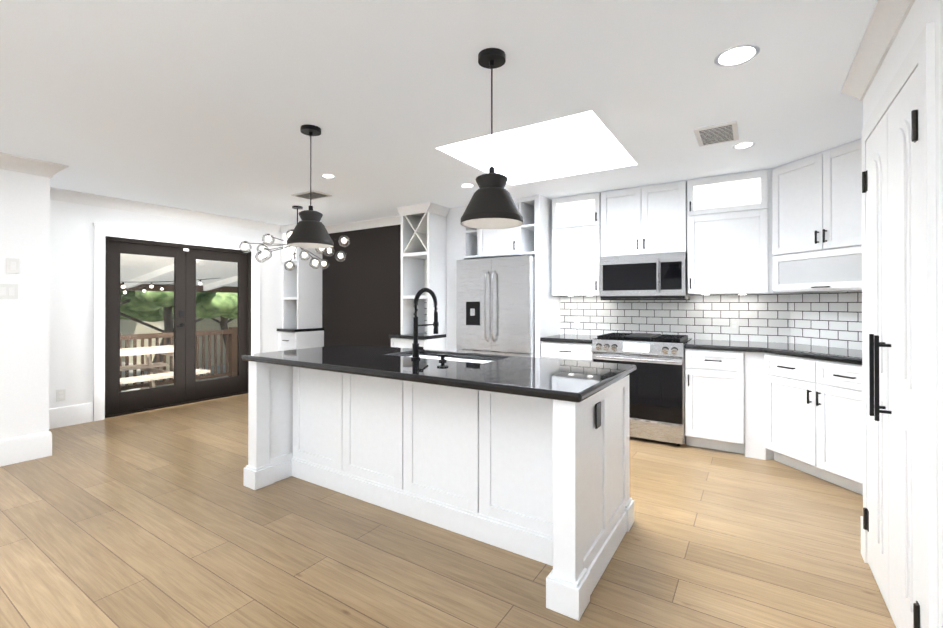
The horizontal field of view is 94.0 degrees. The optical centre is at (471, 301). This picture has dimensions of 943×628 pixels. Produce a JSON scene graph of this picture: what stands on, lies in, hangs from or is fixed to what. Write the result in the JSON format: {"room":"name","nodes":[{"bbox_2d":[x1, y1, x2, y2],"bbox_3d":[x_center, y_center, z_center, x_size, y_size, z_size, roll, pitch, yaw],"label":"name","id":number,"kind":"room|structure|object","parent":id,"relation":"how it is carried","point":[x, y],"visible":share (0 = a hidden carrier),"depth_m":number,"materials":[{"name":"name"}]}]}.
{"room":"kitchen","nodes":[
{"label":"kitchen","id":0,"kind":"room"},
{"bbox_2d":[0,169,49,439],"bbox_3d":[-5.114,0.067,2.401,1.210,2.450,3.880,0,0,33],"label":"wall","id":1,"kind":"structure","parent":0,"point":[25,315],"depth_m":3.58,"materials":[{"name":"white paint"}]},
{"bbox_2d":[0,284,17,298],"bbox_3d":[-3.684,-0.079,3.490,0.009,0.120,0.120,0,0,33],"label":"light switch","id":2,"kind":"object","parent":1,"relation":"attached to","point":[8,291],"depth_m":3.50,"materials":[{"name":"white paint"}]},
{"bbox_2d":[6,258,18,273],"bbox_3d":[-3.668,-0.283,3.516,0.009,0.120,0.075,0,0,33],"label":"light switch","id":3,"kind":"object","parent":1,"relation":"attached to","point":[12,264],"depth_m":3.51,"materials":[{"name":"white paint"}]},
{"bbox_2d":[0,431,51,466],"bbox_3d":[-4.568,1.188,2.113,0.016,0.205,3.796,0,0,33],"label":"baseboard","id":4,"kind":"structure","parent":1,"relation":"attached to","point":[14,450],"depth_m":3.57,"materials":[{"name":"white paint"}]},
{"bbox_2d":[0,152,68,178],"bbox_3d":[-4.513,-1.104,2.133,0.095,0.110,3.875,0,0,33],"label":"crown molding","id":5,"kind":"structure","parent":1,"relation":"attached to","point":[11,162],"depth_m":3.57,"materials":[{"name":"white paint"}]},
{"bbox_2d":[49,200,281,408],"bbox_3d":[-3.447,0.082,5.956,0.150,2.450,3.900,0,0,33],"label":"wall","id":6,"kind":"structure","parent":0,"point":[71,298],"depth_m":4.72,"materials":[{"name":"white paint"}]},
{"bbox_2d":[56,389,65,400],"bbox_3d":[-4.255,0.971,4.557,0.008,0.116,0.072,0,0,33],"label":"outlet","id":7,"kind":"object","parent":6,"relation":"attached to","point":[60,394],"visible":1,"depth_m":4.55,"materials":[{"name":"white plastic"}]},
{"bbox_2d":[49,402,92,428],"bbox_3d":[-4.265,1.198,4.533,0.016,0.205,0.570,0,0,33],"label":"baseboard","id":8,"kind":"structure","parent":6,"relation":"attached to","point":[80,413],"depth_m":4.61,"materials":[{"name":"white paint"}]},
{"bbox_2d":[50,188,281,232],"bbox_3d":[-3.642,-1.091,5.432,0.095,0.110,2.800,0,0,33],"label":"crown molding","id":9,"kind":"structure","parent":6,"relation":"attached to","point":[57,194],"depth_m":5.23,"materials":[{"name":"white paint"}]},
{"bbox_2d":[93,223,259,420],"bbox_3d":[-3.586,0.228,5.575,0.030,2.155,1.920,0,0,33],"label":"door frame","id":10,"kind":"structure","parent":6,"relation":"attached to","point":[101,231],"depth_m":4.85,"materials":[{"name":"white paint"}]},
{"bbox_2d":[105,236,250,417],"bbox_3d":[-3.649,0.292,5.616,0.138,2.027,1.704,0,0,33],"label":"doors","id":11,"kind":"structure","parent":6,"relation":"in","point":[186,388],"depth_m":5.55,"materials":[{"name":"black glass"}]},
{"bbox_2d":[322,224,400,346],"bbox_3d":[-1.355,0.084,6.568,2.998,2.450,0.600,0,0,33],"label":"wall","id":12,"kind":"structure","parent":0,"point":[361,293],"depth_m":6.34,"materials":[{"name":"black paint"}]},
{"bbox_2d":[325,215,400,233],"bbox_3d":[-1.498,-1.092,6.257,2.000,0.100,0.085,0,0,33],"label":"crown molding","id":13,"kind":"structure","parent":12,"relation":"attached to","point":[395,220],"depth_m":6.27,"materials":[{"name":"white paint"}]},
{"bbox_2d":[0,0,876,225],"bbox_3d":[-1.130,-1.219,2.224,8.400,0.120,7.900,0,0,33],"label":"ceiling","id":14,"kind":"structure","parent":0,"point":[210,106],"depth_m":2.44,"materials":[{"name":"paint"}]},
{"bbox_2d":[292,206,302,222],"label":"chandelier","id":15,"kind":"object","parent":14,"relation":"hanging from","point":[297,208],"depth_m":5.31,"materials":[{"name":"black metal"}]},
{"bbox_2d":[287,124,333,247],"bbox_3d":[-1.073,-0.763,2.936,0.294,0.784,0.294,0,0,33],"label":"pendant light","id":16,"kind":"object","parent":14,"relation":"hanging from","point":[309,230],"visible":1,"depth_m":2.87,"materials":[{"name":"black metal"}]},
{"bbox_2d":[291,190,331,199],"bbox_3d":[-1.720,-1.141,4.737,0.360,0.013,0.250,0,0,33],"label":"ceiling vent","id":17,"kind":"object","parent":14,"relation":"in","point":[314,195],"visible":0.94,"depth_m":4.72,"materials":[{"name":"white metal"}]},
{"bbox_2d":[321,174,334,177],"bbox_3d":[-1.316,-1.149,4.035,0.136,0.004,0.136,0,0,33],"label":"recessed light","id":18,"kind":"object","parent":14,"relation":"in","point":[327,176],"visible":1,"depth_m":4.04,"materials":[{"name":"white paint"}]},
{"bbox_2d":[460,184,474,187],"bbox_3d":[-0.042,-1.148,4.366,0.146,0.004,0.146,0,0,33],"label":"recessed light","id":19,"kind":"object","parent":14,"relation":"in","point":[466,185],"visible":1,"depth_m":4.35,"materials":[{"name":"white paint"}]},
{"bbox_2d":[461,48,522,228],"bbox_3d":[0.096,-0.762,2.073,0.294,0.794,0.294,0,0,33],"label":"pendant light","id":20,"kind":"object","parent":14,"relation":"hanging from","point":[491,204],"visible":1,"depth_m":2.01,"materials":[{"name":"black metal"}]},
{"bbox_2d":[457,111,626,172],"bbox_3d":[0.565,-1.524,3.511,1.310,0.500,1.360,0,0,33],"label":"skylight","id":21,"kind":"object","parent":14,"relation":"in","point":[577,137],"visible":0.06,"depth_m":4.08,"materials":[{"name":"glass"}]},
{"bbox_2d":[694,121,738,146],"bbox_3d":[1.691,-1.149,3.031,0.250,0.013,0.360,0,0,33],"label":"ceiling vent","id":22,"kind":"object","parent":14,"relation":"in","point":[718,133],"visible":1,"depth_m":3.00,"materials":[{"name":"white metal"}]},
{"bbox_2d":[714,44,759,66],"bbox_3d":[1.252,-1.157,2.077,0.186,0.004,0.186,0,0,33],"label":"recessed light","id":23,"kind":"object","parent":14,"relation":"in","point":[741,54],"visible":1,"depth_m":2.07,"materials":[{"name":"white paint"}]},
{"bbox_2d":[732,142,754,148],"bbox_3d":[2.013,-1.153,3.252,0.146,0.004,0.146,0,0,33],"label":"recessed light","id":24,"kind":"object","parent":14,"relation":"in","point":[743,145],"visible":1,"depth_m":3.25,"materials":[{"name":"white paint"}]},
{"bbox_2d":[0,393,895,627],"bbox_3d":[-1.067,1.321,2.173,8.250,0.060,7.700,0,0,33],"label":"floor","id":25,"kind":"structure","parent":0,"point":[162,518],"depth_m":2.28,"materials":[{"name":"brown wood"}]},
{"bbox_2d":[277,223,323,350],"bbox_3d":[-2.601,0.087,6.698,0.456,2.446,0.532,0,0,33],"label":"hutch","id":26,"kind":"object","parent":25,"relation":"on","point":[301,328],"visible":0.62,"depth_m":6.63,"materials":[{"name":"white paint"}]},
{"bbox_2d":[389,202,449,350],"bbox_3d":[-0.617,0.081,5.414,0.621,2.446,0.532,0,0,33],"label":"hutch","id":27,"kind":"object","parent":25,"relation":"on","point":[423,245],"visible":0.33,"depth_m":5.35,"materials":[{"name":"white paint"}]},
{"bbox_2d":[243,355,633,620],"bbox_3d":[-0.323,0.854,2.837,2.424,0.880,0.964,0,0,33],"label":"kitchen island","id":28,"kind":"object","parent":25,"relation":"on","point":[544,480],"visible":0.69,"depth_m":2.46,"materials":[{"name":"white paint"}]},
{"bbox_2d":[242,344,636,402],"bbox_3d":[-0.323,0.394,2.839,2.450,0.040,0.990,0,0,33],"label":"island countertop","id":29,"kind":"structure","parent":28,"relation":"on","point":[566,380],"depth_m":2.44,"materials":[{"name":"black stone"}]},
{"bbox_2d":[411,288,438,358],"bbox_3d":[-0.276,0.141,2.918,0.133,0.464,0.263,0,0,33],"label":"faucet","id":30,"kind":"object","parent":29,"relation":"on","point":[416,347],"visible":1,"depth_m":2.85,"materials":[{"name":"black metal"}]},
{"bbox_2d":[437,354,447,360],"bbox_3d":[-0.180,0.351,2.747,0.072,0.042,0.072,0,0,33],"label":"soap dispenser","id":31,"kind":"object","parent":29,"relation":"on","point":[442,356],"visible":1,"depth_m":2.73,"materials":[{"name":"black metal"}]},
{"bbox_2d":[456,255,534,356],"bbox_3d":[0.385,0.411,5.139,0.940,1.785,0.768,0,0,33],"label":"refrigerator","id":32,"kind":"object","parent":25,"relation":"on","point":[495,306],"visible":0.56,"depth_m":4.83,"materials":[{"name":"grey metal"}]},
{"bbox_2d":[541,341,592,361],"bbox_3d":[1.126,0.862,4.743,0.553,0.879,0.662,0,0,33],"label":"base cabinet","id":33,"kind":"object","parent":25,"relation":"on","point":[568,351],"visible":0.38,"depth_m":4.49,"materials":[{"name":"white paint"}]},
{"bbox_2d":[540,334,597,343],"bbox_3d":[1.130,0.401,4.753,0.556,0.040,0.643,0,0,33],"label":"countertop","id":34,"kind":"structure","parent":33,"relation":"on","point":[573,338],"depth_m":4.57,"materials":[{"name":"black stone"}]},
{"bbox_2d":[591,332,691,445],"bbox_3d":[1.685,0.817,4.342,0.814,0.966,0.711,0,0,33],"label":"range","id":35,"kind":"object","parent":25,"relation":"on","point":[657,394],"visible":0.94,"depth_m":4.02,"materials":[{"name":"silver metal"}]},
{"bbox_2d":[685,348,773,459],"bbox_3d":[2.464,0.859,3.878,0.985,0.879,0.662,0,0,33],"label":"base cabinet","id":36,"kind":"object","parent":25,"relation":"on","point":[724,400],"visible":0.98,"depth_m":3.73,"materials":[{"name":"white paint"}]},
{"bbox_2d":[765,353,862,494],"bbox_3d":[2.743,0.856,3.211,0.632,0.879,0.860,0,0,-12],"label":"base cabinet","id":37,"kind":"object","parent":25,"relation":"on","point":[813,417],"visible":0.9,"depth_m":3.16,"materials":[{"name":"white paint"}]},
{"bbox_2d":[684,339,861,364],"bbox_3d":[2.570,0.396,3.453,1.627,0.040,1.263,0,0,33],"label":"countertop","id":38,"kind":"structure","parent":37,"relation":"on","point":[843,355],"depth_m":3.55,"materials":[{"name":"black stone"}]},
{"bbox_2d":[863,0,942,627],"bbox_3d":[1.740,0.064,1.685,0.140,2.450,1.060,0,0,33],"label":"wall","id":39,"kind":"structure","parent":0,"point":[921,14],"depth_m":1.32,"materials":[{"name":"white paint"}]},
{"bbox_2d":[841,0,914,100],"bbox_3d":[0.516,-1.121,-0.002,0.080,0.095,5.750,0,0,33],"label":"crown molding","id":40,"kind":"structure","parent":39,"relation":"attached to","point":[886,20],"depth_m":1.89,"materials":[{"name":"white paint"}]},
{"bbox_2d":[862,66,919,627],"bbox_3d":[1.717,0.245,1.824,0.085,2.073,0.844,0,0,33],"label":"pantry doors","id":41,"kind":"structure","parent":39,"relation":"in","point":[890,189],"depth_m":1.69,"materials":[{"name":"white paint"}]},
{"bbox_2d":[861,22,937,627],"bbox_3d":[1.727,0.204,1.818,0.028,2.170,1.032,0,0,33],"label":"door frame","id":42,"kind":"structure","parent":39,"relation":"attached to","point":[921,54],"depth_m":1.41,"materials":[{"name":"white paint"}]},
{"bbox_3d":[1.581,0.077,4.937,3.700,2.450,0.150,0,0,33],"label":"wall","id":43,"kind":"structure","parent":0,"visible":0},
{"bbox_2d":[446,194,559,357],"bbox_3d":[0.354,0.080,5.280,1.263,2.447,0.602,0,0,33],"label":"surround","id":44,"kind":"object","parent":43,"relation":"attached to","point":[531,235],"visible":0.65,"depth_m":4.99,"materials":[{"name":"white paint"}]},
{"bbox_2d":[552,192,600,295],"bbox_3d":[1.198,-0.604,4.869,0.535,1.082,0.382,0,0,33],"label":"upper cabinet","id":45,"kind":"object","parent":43,"relation":"attached to","point":[576,237],"visible":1,"depth_m":4.74,"materials":[{"name":"white paint"}]},
{"bbox_2d":[601,180,686,256],"bbox_3d":[1.770,-0.805,4.500,0.807,0.682,0.382,0,0,33],"label":"upper cabinet","id":46,"kind":"object","parent":43,"relation":"attached to","point":[648,219],"visible":1,"depth_m":4.35,"materials":[{"name":"white paint"}]},
{"bbox_2d":[600,252,689,299],"bbox_3d":[1.751,-0.236,4.464,0.800,0.447,0.438,0,0,33],"label":"microwave","id":47,"kind":"object","parent":46,"relation":"attached to","point":[661,276],"visible":1,"depth_m":4.30,"materials":[{"name":"silver metal"}]},
{"bbox_2d":[560,294,789,342],"bbox_3d":[1.974,0.153,4.587,2.240,0.454,0.010,0,0,33],"label":"tile backsplash","id":48,"kind":"structure","parent":43,"relation":"attached to","point":[763,317],"depth_m":4.43,"materials":[{"name":"white tile"}]},
{"bbox_2d":[574,316,579,325],"bbox_3d":[1.213,0.228,5.068,0.072,0.116,0.009,0,0,33],"label":"outlet","id":49,"kind":"object","parent":48,"relation":"attached to","point":[576,318],"depth_m":5.06,"materials":[{"name":"white paint"}]},
{"bbox_2d":[730,319,738,330],"bbox_3d":[2.523,0.224,4.221,0.072,0.116,0.009,0,0,33],"label":"outlet","id":50,"kind":"object","parent":48,"relation":"attached to","point":[734,324],"depth_m":4.22,"materials":[{"name":"white paint"}]},
{"bbox_2d":[687,168,799,294],"bbox_3d":[2.482,-0.607,4.039,0.871,1.082,0.382,0,0,33],"label":"upper cabinet","id":51,"kind":"object","parent":43,"relation":"attached to","point":[729,234],"visible":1,"depth_m":3.96,"materials":[{"name":"white paint"}]},
{"label":"outside","id":52,"kind":"structure","parent":0,"visible":0},
{"bbox_2d":[121,362,228,391],"bbox_3d":[-26.048,2.627,22.788,51.400,0.100,70.000,0,0,33],"label":"ground","id":53,"kind":"structure","parent":52,"point":[146,372],"depth_m":15.30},
{"bbox_2d":[120,317,236,370],"bbox_3d":[-11.311,0.622,20.173,5.625,3.887,7.000,0,0,33],"label":"neighbor house","id":54,"kind":"structure","parent":53,"relation":"on","point":[204,325],"depth_m":17.36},
{"bbox_2d":[120,290,237,388],"bbox_3d":[-14.078,-1.883,14.942,17.369,8.931,24.248,0,0,33],"label":"trees","id":55,"kind":"object","parent":53,"relation":"on","point":[155,314],"depth_m":12.55,"materials":[{"name":"green plant"}]},
{"bbox_2d":[120,327,236,391],"bbox_3d":[-4.567,1.024,6.530,2.340,1.070,8.015,0,0,33],"label":"deck","id":56,"kind":"object","parent":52,"point":[232,331],"depth_m":7.88,"materials":[{"name":"brown wood"}]},
{"bbox_2d":[120,345,209,387],"bbox_3d":[-4.981,1.071,6.015,1.605,0.749,1.900,0,0,33],"label":"picnic table","id":57,"kind":"object","parent":56,"relation":"on","point":[151,370],"depth_m":6.38,"materials":[{"name":"white wood"}]},
{"bbox_2d":[120,253,237,292],"bbox_3d":[-5.574,0.687,7.472,5.027,3.552,9.500,0,0,33],"label":"roof","id":58,"kind":"structure","parent":52,"point":[129,263],"depth_m":8.76,"materials":[{"name":"white"}]},
{"bbox_2d":[120,278,217,289],"bbox_3d":[-5.716,-0.342,6.913,0.054,0.266,3.849,0,0,24],"label":"string light","id":59,"kind":"object","parent":58,"relation":"hanging from","point":[123,286],"depth_m":8.27,"materials":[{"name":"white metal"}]},
{"bbox_3d":[2.860,0.068,2.682,0.930,2.450,2.550,0,0,-12],"label":"wall","id":60,"kind":"structure","parent":0,"visible":0},
{"bbox_2d":[772,138,861,292],"bbox_3d":[2.851,-0.615,3.312,0.382,1.072,1.040,0,0,-12],"label":"upper cabinet","id":61,"kind":"object","parent":60,"relation":"attached to","point":[817,222],"visible":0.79,"depth_m":3.38,"materials":[{"name":"white paint"}]},
{"bbox_2d":[790,291,861,349],"bbox_3d":[3.032,0.148,3.358,0.010,0.454,1.300,0,0,-12],"label":"tile backsplash","id":62,"kind":"structure","parent":60,"relation":"attached to","point":[830,319],"depth_m":3.66,"materials":[{"name":"white tile"}]}
]}

